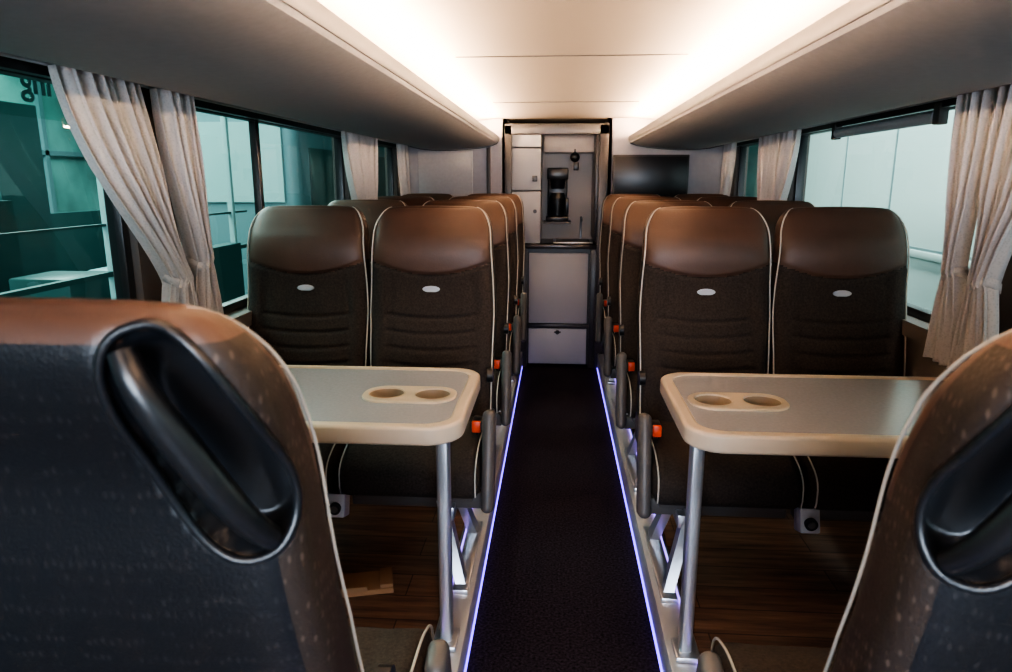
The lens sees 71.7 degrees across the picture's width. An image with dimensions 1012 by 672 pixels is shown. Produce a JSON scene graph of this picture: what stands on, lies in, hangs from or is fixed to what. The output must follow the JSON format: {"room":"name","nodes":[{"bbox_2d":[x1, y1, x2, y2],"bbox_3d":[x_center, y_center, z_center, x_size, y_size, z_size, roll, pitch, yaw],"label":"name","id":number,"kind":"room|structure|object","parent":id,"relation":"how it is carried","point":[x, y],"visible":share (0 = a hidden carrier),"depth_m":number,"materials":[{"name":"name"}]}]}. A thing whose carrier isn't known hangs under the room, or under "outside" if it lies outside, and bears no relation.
{"room":"vehicle interior","nodes":[
{"label":"vehicle interior","id":0,"kind":"room"},
{"bbox_2d":[0,74,99,212],"bbox_3d":[-10.788,-2.157,4.414,0.200,6.950,32.000,1,13,4],"label":"wall","id":1,"kind":"structure","parent":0,"point":[75,183],"depth_m":15.61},
{"bbox_2d":[31,80,83,212],"bbox_3d":[-10.646,-2.133,4.307,0.100,6.950,31.800,1,13,4],"label":"hall wall mullions","id":2,"kind":"object","parent":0,"point":[46,154],"depth_m":15.00,"materials":[{"name":"teal metal"}]},
{"bbox_2d":[0,56,399,326],"bbox_3d":[-1.000,0.037,2.202,0.120,1.830,7.370,1,13,4],"label":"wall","id":3,"kind":"structure","parent":0,"point":[148,284],"depth_m":1.99,"materials":[{"name":"grey"}]},
{"bbox_2d":[0,69,136,299],"bbox_3d":[-1.095,-0.136,1.092,0.040,0.710,1.630,1,13,4],"label":"frame","id":4,"kind":"object","parent":3,"relation":"attached to","point":[118,229],"visible":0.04,"depth_m":1.88,"materials":[{"name":"grey metal"}]},
{"bbox_2d":[0,0,498,150],"bbox_3d":[-0.628,-0.638,1.695,0.692,0.108,6.688,1,13,4],"label":"luggage rack","id":5,"kind":"object","parent":3,"relation":"attached to","point":[299,61],"visible":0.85,"depth_m":1.32,"materials":[{"name":"grey plastic"}]},
{"bbox_2d":[47,64,197,306],"bbox_3d":[-0.926,-0.254,1.787,0.077,0.759,0.480,1,13,2],"label":"curtain","id":6,"kind":"object","parent":5,"relation":"hanging from","point":[107,117],"visible":0.8,"depth_m":1.71,"materials":[{"name":"fabric"}]},
{"bbox_2d":[149,87,223,314],"bbox_3d":[-0.912,-0.309,2.035,0.076,0.758,0.232,1,13,4],"label":"curtain","id":7,"kind":"object","parent":5,"relation":"hanging from","point":[174,113],"visible":0.82,"depth_m":1.99,"materials":[{"name":"fabric"}]},
{"bbox_2d":[341,131,368,199],"bbox_3d":[-0.783,-0.689,3.744,0.076,0.760,0.381,0,13,1],"label":"curtain","id":8,"kind":"object","parent":5,"relation":"hanging from","point":[353,145],"visible":0.46,"depth_m":3.64,"materials":[{"name":"fabric"}]},
{"bbox_2d":[365,136,377,199],"bbox_3d":[-0.770,-0.748,4.005,0.074,0.758,0.284,1,13,4],"label":"curtain","id":9,"kind":"object","parent":5,"relation":"hanging from","point":[371,143],"visible":0.32,"depth_m":3.92,"materials":[{"name":"fabric"}]},
{"bbox_2d":[396,143,410,195],"bbox_3d":[-0.708,-0.937,4.854,0.074,0.758,0.320,1,13,4],"label":"curtain","id":10,"kind":"object","parent":5,"relation":"hanging from","point":[402,150],"visible":0.53,"depth_m":4.75,"materials":[{"name":"fabric"}]},
{"bbox_2d":[195,108,344,314],"bbox_3d":[-0.959,-0.552,2.961,0.040,0.710,1.770,1,13,4],"label":"frame","id":11,"kind":"object","parent":3,"relation":"attached to","point":[237,303],"visible":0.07,"depth_m":2.73,"materials":[{"name":"grey metal"}]},
{"bbox_2d":[247,205,370,502],"bbox_3d":[-0.727,0.049,2.366,0.450,0.946,0.633,1,13,4],"label":"seat","id":12,"kind":"object","parent":3,"relation":"attached to","point":[309,266],"visible":0.58,"depth_m":2.49,"materials":[{"name":"brown leather"}]},
{"bbox_2d":[312,443,348,493],"bbox_3d":[-0.732,0.376,2.366,0.432,0.157,0.480,1,13,4],"label":"cushion","id":13,"kind":"object","parent":12,"relation":"on","point":[331,453],"depth_m":2.16,"materials":[{"name":"fabric"}]},
{"bbox_2d":[326,489,349,517],"bbox_3d":[-0.534,0.535,2.241,0.060,0.086,0.105,1,13,4],"label":"box","id":14,"kind":"object","parent":12,"relation":"attached to","point":[339,504],"visible":0.88,"depth_m":2.20,"materials":[{"name":"grey plastic"}]},
{"bbox_2d":[330,502,340,514],"bbox_3d":[-0.538,0.542,2.196,0.038,0.038,0.015,1,13,4],"label":"socket","id":15,"kind":"object","parent":14,"relation":"attached to","point":[335,507],"depth_m":2.19,"materials":[{"name":"black plastic"}]},
{"bbox_2d":[327,199,406,263],"bbox_3d":[-0.671,-0.120,3.125,0.450,0.946,0.633,1,13,4],"label":"seat","id":16,"kind":"object","parent":3,"relation":"attached to","point":[371,209],"visible":0.06,"depth_m":3.25,"materials":[{"name":"brown leather"}]},
{"bbox_2d":[378,144,393,195],"bbox_3d":[-0.851,-0.883,4.446,0.040,0.710,1.080,1,13,4],"label":"frame","id":17,"kind":"object","parent":3,"relation":"attached to","point":[389,150],"visible":0.09,"depth_m":4.91,"materials":[{"name":"grey metal"}]},
{"bbox_2d":[378,196,433,205],"bbox_3d":[-0.616,-0.289,3.885,0.450,0.946,0.633,1,13,4],"label":"seat","id":18,"kind":"object","parent":3,"relation":"attached to","point":[409,200],"visible":0.04,"depth_m":4.02,"materials":[{"name":"brown leather"}]},
{"bbox_2d":[403,193,453,199],"bbox_3d":[-0.561,-0.459,4.644,0.450,0.946,0.633,1,13,4],"label":"seat","id":19,"kind":"object","parent":3,"relation":"attached to","point":[435,196],"visible":0.09,"depth_m":4.78,"materials":[{"name":"brown leather"}]},
{"bbox_2d":[324,495,463,636],"bbox_3d":[-0.611,0.922,2.047,0.825,0.170,6.700,1,13,4],"label":"floor","id":20,"kind":"structure","parent":0,"point":[404,539],"depth_m":2.39,"materials":[{"name":"brown wood"}]},
{"bbox_2d":[338,567,393,597],"bbox_3d":[-0.459,0.781,2.221,0.200,0.030,0.110,-2,13,-10],"label":"carton","id":21,"kind":"object","parent":20,"relation":"on","point":[381,581],"visible":0.7,"depth_m":2.21,"materials":[{"name":"brown cardboard"}]},
{"bbox_2d":[434,352,521,671],"bbox_3d":[-0.159,0.892,2.008,0.087,0.102,6.700,1,13,4],"label":"light strip","id":22,"kind":"object","parent":20,"relation":"attached to","point":[464,606],"visible":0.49,"depth_m":2.33,"materials":[{"name":"silver metal"}]},
{"bbox_2d":[0,297,451,671],"bbox_3d":[-0.359,0.469,0.992,0.488,1.169,0.747,1,13,4],"label":"seat","id":23,"kind":"object","parent":22,"relation":"on","point":[162,509],"visible":1,"depth_m":0.60,"materials":[{"name":"brown leather"}]},
{"bbox_2d":[349,626,432,671],"bbox_3d":[-0.367,0.645,1.157,0.432,0.157,0.480,1,13,4],"label":"cushion","id":24,"kind":"object","parent":23,"relation":"on","point":[408,649],"depth_m":1.24,"materials":[{"name":"fabric"}]},
{"bbox_2d":[280,365,480,651],"bbox_3d":[-0.540,0.488,1.951,0.908,0.707,0.530,1,13,4],"label":"folding table","id":25,"kind":"object","parent":22,"relation":"on","point":[374,405],"visible":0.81,"depth_m":1.83,"materials":[{"name":"beige plastic"}]},
{"bbox_2d":[362,386,456,403],"bbox_3d":[-0.254,0.175,1.850,0.247,0.053,0.140,1,13,4],"label":"cup holders","id":26,"kind":"object","parent":25,"relation":"on","point":[370,394],"depth_m":1.87,"materials":[{"name":"beige plastic"}]},
{"bbox_2d":[338,206,495,594],"bbox_3d":[-0.259,0.165,2.357,0.488,1.169,0.646,1,13,4],"label":"seat","id":27,"kind":"object","parent":22,"relation":"on","point":[433,299],"visible":0.76,"depth_m":2.45,"materials":[{"name":"brown leather"}]},
{"bbox_2d":[340,415,482,498],"bbox_3d":[-0.281,0.383,2.335,0.432,0.157,0.480,1,13,4],"label":"cushion","id":28,"kind":"object","parent":27,"relation":"on","point":[366,470],"depth_m":2.12,"materials":[{"name":"fabric"}]},
{"bbox_2d":[434,525,465,639],"bbox_3d":[-0.193,0.837,1.998,0.008,0.011,6.700,1,13,4],"label":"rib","id":29,"kind":"object","parent":22,"relation":"on","point":[464,529],"visible":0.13,"depth_m":2.45,"materials":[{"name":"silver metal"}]},
{"bbox_2d":[422,200,511,465],"bbox_3d":[-0.204,-0.004,3.116,0.488,1.169,0.646,1,13,4],"label":"seat","id":30,"kind":"object","parent":22,"relation":"on","point":[497,214],"visible":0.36,"depth_m":3.21,"materials":[{"name":"brown leather"}]},
{"bbox_2d":[493,368,501,413],"bbox_3d":[-0.226,0.214,3.094,0.432,0.157,0.480,1,13,4],"label":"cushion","id":31,"kind":"object","parent":30,"relation":"on","point":[497,398],"depth_m":2.89,"materials":[{"name":"fabric"}]},
{"bbox_2d":[449,196,520,375],"bbox_3d":[-0.148,-0.173,3.876,0.488,1.169,0.646,1,13,4],"label":"seat","id":32,"kind":"object","parent":22,"relation":"on","point":[514,336],"visible":0.24,"depth_m":3.97,"materials":[{"name":"brown leather"}]},
{"bbox_2d":[508,330,512,359],"bbox_3d":[-0.170,0.045,3.853,0.432,0.157,0.480,1,13,4],"label":"cushion","id":33,"kind":"object","parent":32,"relation":"on","point":[510,336],"depth_m":3.68,"materials":[{"name":"fabric"}]},
{"bbox_2d":[467,193,526,381],"bbox_3d":[-0.093,-0.342,4.635,0.488,1.169,0.646,1,13,4],"label":"seat","id":34,"kind":"object","parent":22,"relation":"on","point":[522,296],"visible":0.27,"depth_m":4.73,"materials":[{"name":"brown leather"}]},
{"bbox_3d":[-0.159,0.967,2.024,0.087,0.032,6.700,1,13,4],"label":"strip","id":35,"kind":"object","parent":20,"relation":"attached to","visible":0},
{"bbox_2d":[464,366,522,671],"bbox_3d":[-0.116,0.954,2.008,0.007,0.009,6.680,1,13,4],"label":"led strip","id":36,"kind":"object","parent":35,"relation":"attached to","point":[470,643],"visible":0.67,"depth_m":2.63,"materials":[{"name":"blue"}]},
{"bbox_2d":[400,118,723,352],"bbox_3d":[0.424,-0.681,5.379,2.340,1.850,0.630,1,13,4],"label":"wall","id":37,"kind":"structure","parent":0,"point":[705,165],"depth_m":4.90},
{"bbox_2d":[418,151,472,196],"bbox_3d":[-0.431,-1.068,5.026,0.390,0.500,0.012,1,13,4],"label":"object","id":38,"kind":"structure","parent":37,"relation":"attached to","point":[440,172],"depth_m":5.00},
{"bbox_2d":[486,123,609,369],"bbox_3d":[0.290,-0.621,5.074,0.856,1.765,0.050,1,13,4],"label":"trim","id":39,"kind":"structure","parent":37,"relation":"attached to","point":[601,129],"depth_m":4.89,"materials":[{"name":"grey"}]},
{"bbox_2d":[612,155,689,196],"bbox_3d":[1.003,-1.103,4.881,0.520,0.310,0.074,1,13,4],"label":"monitor","id":40,"kind":"object","parent":37,"relation":"attached to","point":[662,175],"visible":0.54,"depth_m":4.84,"materials":[{"name":"grey"}]},
{"bbox_2d":[466,364,660,671],"bbox_3d":[0.185,0.927,2.299,0.564,0.050,7.300,1,13,4],"label":"floor","id":41,"kind":"structure","parent":0,"point":[562,589],"depth_m":2.69,"materials":[{"name":"carpet"}]},
{"bbox_2d":[512,135,598,367],"bbox_3d":[0.377,-0.693,5.339,0.710,1.790,0.590,1,13,4],"label":"kitchenette","id":42,"kind":"object","parent":41,"relation":"on","point":[555,177],"visible":0.94,"depth_m":5.19,"materials":[{"name":"beige"}]},
{"bbox_2d":[543,220,570,223],"bbox_3d":[0.396,-0.885,5.433,0.210,0.015,0.220,1,13,4],"label":"shelf","id":43,"kind":"object","parent":42,"relation":"attached to","point":[544,221],"depth_m":5.33,"materials":[{"name":"grey plastic"}]},
{"bbox_2d":[525,239,596,248],"bbox_3d":[0.380,-0.702,5.311,0.660,0.030,0.540,1,13,4],"label":"countertop","id":44,"kind":"structure","parent":42,"relation":"on","point":[545,243],"depth_m":5.06,"materials":[{"name":"grey"}]},
{"bbox_2d":[553,239,592,242],"bbox_3d":[0.504,-0.719,5.298,0.290,0.012,0.300,1,13,4],"label":"sink","id":45,"kind":"object","parent":42,"relation":"in","point":[555,240],"depth_m":5.23,"materials":[{"name":"silver metal"}]},
{"bbox_2d":[570,149,579,169],"bbox_3d":[0.511,-1.309,5.197,0.071,0.155,0.071,-11,16,-40],"label":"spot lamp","id":46,"kind":"object","parent":42,"relation":"attached to","point":[574,157],"depth_m":5.20,"materials":[{"name":"black plastic"}]},
{"bbox_2d":[579,216,582,238],"bbox_3d":[0.577,-0.825,5.388,0.016,0.188,0.145,1,13,4],"label":"tap","id":47,"kind":"object","parent":42,"relation":"on","point":[581,220],"depth_m":5.44,"materials":[{"name":"silver metal"}]},
{"bbox_2d":[317,0,849,122],"bbox_3d":[0.185,-0.815,1.911,2.480,0.180,7.400,1,13,4],"label":"ceiling","id":48,"kind":"structure","parent":0,"point":[718,37],"depth_m":2.22,"materials":[{"name":"grey plastic"}]},
{"bbox_2d":[456,54,687,102],"bbox_3d":[0.180,-0.837,1.829,0.800,0.005,4.156,1,13,4],"label":"trim","id":49,"kind":"structure","parent":48,"relation":"attached to","point":[637,54],"depth_m":2.42,"materials":[{"name":"grey"}]},
{"bbox_2d":[632,429,877,653],"bbox_3d":[0.940,0.946,1.940,0.825,0.170,6.700,1,13,4],"label":"floor","id":50,"kind":"structure","parent":0,"point":[763,581],"depth_m":2.26,"materials":[{"name":"brown wood"}]},
{"bbox_2d":[597,353,699,671],"bbox_3d":[0.487,0.902,1.963,0.087,0.102,6.700,1,13,4],"label":"light strip","id":51,"kind":"object","parent":50,"relation":"attached to","point":[665,616],"visible":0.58,"depth_m":2.42,"materials":[{"name":"silver metal"}]},
{"bbox_2d":[595,194,659,384],"bbox_3d":[0.823,-0.328,4.571,0.488,1.169,0.646,1,13,4],"label":"seat","id":52,"kind":"object","parent":51,"relation":"on","point":[601,297],"visible":0.22,"depth_m":4.68,"materials":[{"name":"brown leather"}]},
{"bbox_2d":[602,306,606,332],"bbox_3d":[0.835,-0.110,4.547,0.432,0.157,0.480,1,13,4],"label":"cushion","id":53,"kind":"object","parent":52,"relation":"on","point":[604,309],"depth_m":4.40,"materials":[{"name":"fabric"}]},
{"bbox_2d":[603,196,680,416],"bbox_3d":[0.767,-0.159,3.812,0.488,1.169,0.646,1,13,4],"label":"seat","id":54,"kind":"object","parent":51,"relation":"on","point":[611,322],"visible":0.31,"depth_m":3.93,"materials":[{"name":"brown leather"}]},
{"bbox_2d":[612,331,618,367],"bbox_3d":[0.779,0.059,3.788,0.432,0.157,0.480,1,13,4],"label":"cushion","id":55,"kind":"object","parent":54,"relation":"on","point":[615,334],"depth_m":3.62,"materials":[{"name":"fabric"}]},
{"bbox_2d":[615,379,679,602],"bbox_3d":[0.515,0.850,1.939,0.003,0.005,6.680,1,13,4],"label":"led light","id":56,"kind":"object","parent":51,"relation":"attached to","point":[615,379],"visible":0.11,"depth_m":2.42,"materials":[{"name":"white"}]},
{"bbox_2d":[615,378,699,657],"bbox_3d":[0.521,0.848,1.948,0.008,0.011,6.700,1,13,4],"label":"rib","id":57,"kind":"object","parent":51,"relation":"on","point":[662,535],"visible":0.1,"depth_m":2.21,"materials":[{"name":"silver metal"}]},
{"bbox_2d":[616,200,711,491],"bbox_3d":[0.712,0.010,3.053,0.488,1.169,0.646,1,13,4],"label":"seat","id":58,"kind":"object","parent":51,"relation":"on","point":[636,214],"visible":0.34,"depth_m":3.17,"materials":[{"name":"brown leather"}]},
{"bbox_2d":[626,363,636,417],"bbox_3d":[0.724,0.228,3.028,0.432,0.157,0.480,1,13,4],"label":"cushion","id":59,"kind":"object","parent":58,"relation":"on","point":[631,378],"depth_m":2.85,"materials":[{"name":"fabric"}]},
{"bbox_2d":[635,206,803,603],"bbox_3d":[0.657,0.179,2.293,0.488,1.169,0.646,1,13,4],"label":"seat","id":60,"kind":"object","parent":51,"relation":"on","point":[704,302],"visible":0.74,"depth_m":2.38,"materials":[{"name":"brown leather"}]},
{"bbox_2d":[651,421,802,508],"bbox_3d":[0.669,0.398,2.269,0.432,0.157,0.480,1,13,4],"label":"cushion","id":61,"kind":"object","parent":60,"relation":"on","point":[730,481],"depth_m":2.05,"materials":[{"name":"fabric"}]},
{"bbox_2d":[660,372,946,663],"bbox_3d":[0.874,0.510,1.853,0.898,0.707,0.530,1,13,4],"label":"folding table","id":62,"kind":"object","parent":51,"relation":"on","point":[722,413],"visible":0.89,"depth_m":1.76,"materials":[{"name":"beige plastic"}]},
{"bbox_2d":[687,392,789,411],"bbox_3d":[0.591,0.189,1.791,0.247,0.053,0.140,1,13,4],"label":"cup holder","id":63,"kind":"object","parent":62,"relation":"on","point":[696,401],"depth_m":1.80,"materials":[{"name":"beige plastic"}]},
{"bbox_2d":[696,329,1011,671],"bbox_3d":[0.558,0.483,0.928,0.488,1.169,0.747,1,13,4],"label":"seat","id":64,"kind":"object","parent":51,"relation":"on","point":[934,589],"visible":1,"depth_m":0.58,"materials":[{"name":"brown leather"}]},
{"bbox_2d":[713,642,838,671],"bbox_3d":[0.583,0.660,1.091,0.432,0.157,0.480,1,13,4],"label":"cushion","id":65,"kind":"object","parent":64,"relation":"on","point":[730,656],"depth_m":1.22,"materials":[{"name":"fabric"}]},
{"bbox_3d":[0.487,0.977,1.980,0.087,0.032,6.700,1,13,4],"label":"strip","id":66,"kind":"object","parent":50,"relation":"attached to","visible":0},
{"bbox_2d":[597,368,662,671],"bbox_3d":[0.443,0.962,1.969,0.007,0.009,6.680,1,13,4],"label":"led strip","id":67,"kind":"object","parent":66,"relation":"attached to","point":[640,571],"visible":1,"depth_m":2.62,"materials":[{"name":"blue"}]},
{"bbox_2d":[730,98,1011,526],"bbox_3d":[1.373,0.074,2.037,0.120,1.830,7.370,1,13,4],"label":"wall","id":68,"kind":"structure","parent":0,"point":[915,330],"depth_m":2.33,"materials":[{"name":"grey"}]},
{"bbox_2d":[674,194,726,200],"bbox_3d":[1.291,-0.430,4.516,0.450,0.946,0.633,1,13,4],"label":"seat","id":69,"kind":"object","parent":68,"relation":"attached to","point":[694,197],"visible":0.05,"depth_m":4.66,"materials":[{"name":"brown leather"}]},
{"bbox_2d":[696,196,756,206],"bbox_3d":[1.235,-0.261,3.756,0.450,0.946,0.633,1,13,4],"label":"seat","id":70,"kind":"object","parent":68,"relation":"attached to","point":[722,201],"visible":0.02,"depth_m":3.90,"materials":[{"name":"brown leather"}]},
{"bbox_2d":[737,143,758,196],"bbox_3d":[1.563,-0.846,4.279,0.040,0.710,1.080,1,13,4],"label":"frame","id":71,"kind":"object","parent":68,"relation":"attached to","point":[743,149],"visible":0.11,"depth_m":4.74,"materials":[{"name":"grey metal"}]},
{"bbox_2d":[745,144,758,196],"bbox_3d":[1.412,-5.434,19.126,22.000,6.950,0.200,1,13,4],"label":"window","id":72,"kind":"structure","parent":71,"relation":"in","point":[751,182],"depth_m":18.87,"materials":[{"name":"teal glass"}]},
{"bbox_2d":[728,200,814,265],"bbox_3d":[1.180,-0.092,2.997,0.450,0.946,0.633,1,13,4],"label":"seat","id":73,"kind":"object","parent":68,"relation":"attached to","point":[771,210],"visible":0.05,"depth_m":3.13,"materials":[{"name":"brown leather"}]},
{"bbox_2d":[628,0,1011,149],"bbox_3d":[0.956,-0.613,1.585,0.692,0.108,6.688,1,13,4],"label":"luggage rack","id":74,"kind":"object","parent":68,"relation":"attached to","point":[862,58],"visible":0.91,"depth_m":1.51,"materials":[{"name":"grey plastic"}]},
{"bbox_2d":[719,142,736,195],"bbox_3d":[1.480,-0.903,4.702,0.074,0.758,0.320,1,13,4],"label":"curtain","id":75,"kind":"object","parent":74,"relation":"hanging from","point":[729,153],"visible":0.43,"depth_m":4.60,"materials":[{"name":"fabric"}]},
{"bbox_2d":[757,134,773,199],"bbox_3d":[1.419,-0.714,3.853,0.074,0.758,0.284,1,13,4],"label":"curtain","id":76,"kind":"object","parent":74,"relation":"hanging from","point":[765,142],"visible":0.3,"depth_m":3.77,"materials":[{"name":"fabric"}]},
{"bbox_2d":[767,129,801,199],"bbox_3d":[1.394,-0.655,3.592,0.076,0.760,0.381,1,13,7],"label":"curtain","id":77,"kind":"object","parent":74,"relation":"hanging from","point":[785,147],"visible":0.48,"depth_m":3.49,"materials":[{"name":"fabric"}]},
{"bbox_2d":[923,86,999,366],"bbox_3d":[1.282,-0.294,1.970,0.073,0.758,0.196,2,13,9],"label":"curtain","id":78,"kind":"object","parent":74,"relation":"hanging from","point":[974,111],"visible":0.94,"depth_m":1.95,"materials":[{"name":"fabric"}]},
{"bbox_2d":[946,84,1011,370],"bbox_3d":[1.266,-0.248,1.762,0.075,0.758,0.321,1,13,4],"label":"curtain","id":79,"kind":"object","parent":74,"relation":"hanging from","point":[978,318],"visible":0.86,"depth_m":1.81,"materials":[{"name":"fabric"}]},
{"bbox_2d":[767,207,909,520],"bbox_3d":[1.125,0.078,2.237,0.450,0.946,0.633,1,13,4],"label":"seat","id":80,"kind":"object","parent":68,"relation":"attached to","point":[839,275],"visible":0.57,"depth_m":2.36,"materials":[{"name":"brown leather"}]},
{"bbox_2d":[794,504,819,533],"bbox_3d":[0.917,0.557,2.140,0.060,0.086,0.105,1,13,4],"label":"box","id":81,"kind":"object","parent":80,"relation":"attached to","point":[806,519],"visible":0.85,"depth_m":2.10,"materials":[{"name":"grey plastic"}]},
{"bbox_2d":[804,518,817,530],"bbox_3d":[0.914,0.565,2.095,0.038,0.038,0.015,1,13,4],"label":"socket","id":82,"kind":"object","parent":81,"relation":"attached to","point":[810,524],"depth_m":2.09,"materials":[{"name":"black plastic"}]},
{"bbox_2d":[792,456,897,511],"bbox_3d":[1.120,0.405,2.237,0.432,0.157,0.480,1,13,4],"label":"cushion","id":83,"kind":"object","parent":80,"relation":"on","point":[831,484],"depth_m":2.03,"materials":[{"name":"fabric"}]},
{"bbox_2d":[793,106,954,322],"bbox_3d":[1.455,-0.515,2.794,0.040,0.710,1.770,1,13,4],"label":"frame","id":84,"kind":"object","parent":68,"relation":"attached to","point":[913,310],"visible":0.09,"depth_m":3.57,"materials":[{"name":"grey metal"}]},
{"bbox_2d":[831,102,949,139],"bbox_3d":[1.391,-0.787,2.599,0.040,0.065,0.880,1,13,4],"label":"roller blind","id":85,"kind":"object","parent":68,"relation":"attached to","point":[939,116],"visible":0.87,"depth_m":2.44,"materials":[{"name":"grey plastic"}]},
{"label":"outside","id":86,"kind":"structure","parent":0,"visible":0},
{"bbox_3d":[0.284,1.455,4.412,28.000,0.100,32.000,1,13,4],"label":"floor","id":87,"kind":"structure","parent":86,"visible":0},
{"bbox_2d":[0,101,246,302],"bbox_3d":[-5.201,-1.401,6.770,5.177,4.451,10.382,-10,16,-39],"label":"stand","id":88,"kind":"object","parent":87,"relation":"on","point":[44,254],"visible":0.19,"depth_m":7.65,"materials":[{"name":"teal"}]},
{"bbox_3d":[0.284,-5.426,2.879,22.400,0.100,32.000,1,13,4],"label":"hall roof","id":89,"kind":"object","parent":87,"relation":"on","visible":0},
{"bbox_2d":[20,78,51,101],"bbox_3d":[-2.740,-3.285,3.319,0.033,4.270,1.300,1,13,4],"label":"sign board","id":90,"kind":"object","parent":89,"relation":"hanging from","point":[27,85],"visible":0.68,"depth_m":4.00,"materials":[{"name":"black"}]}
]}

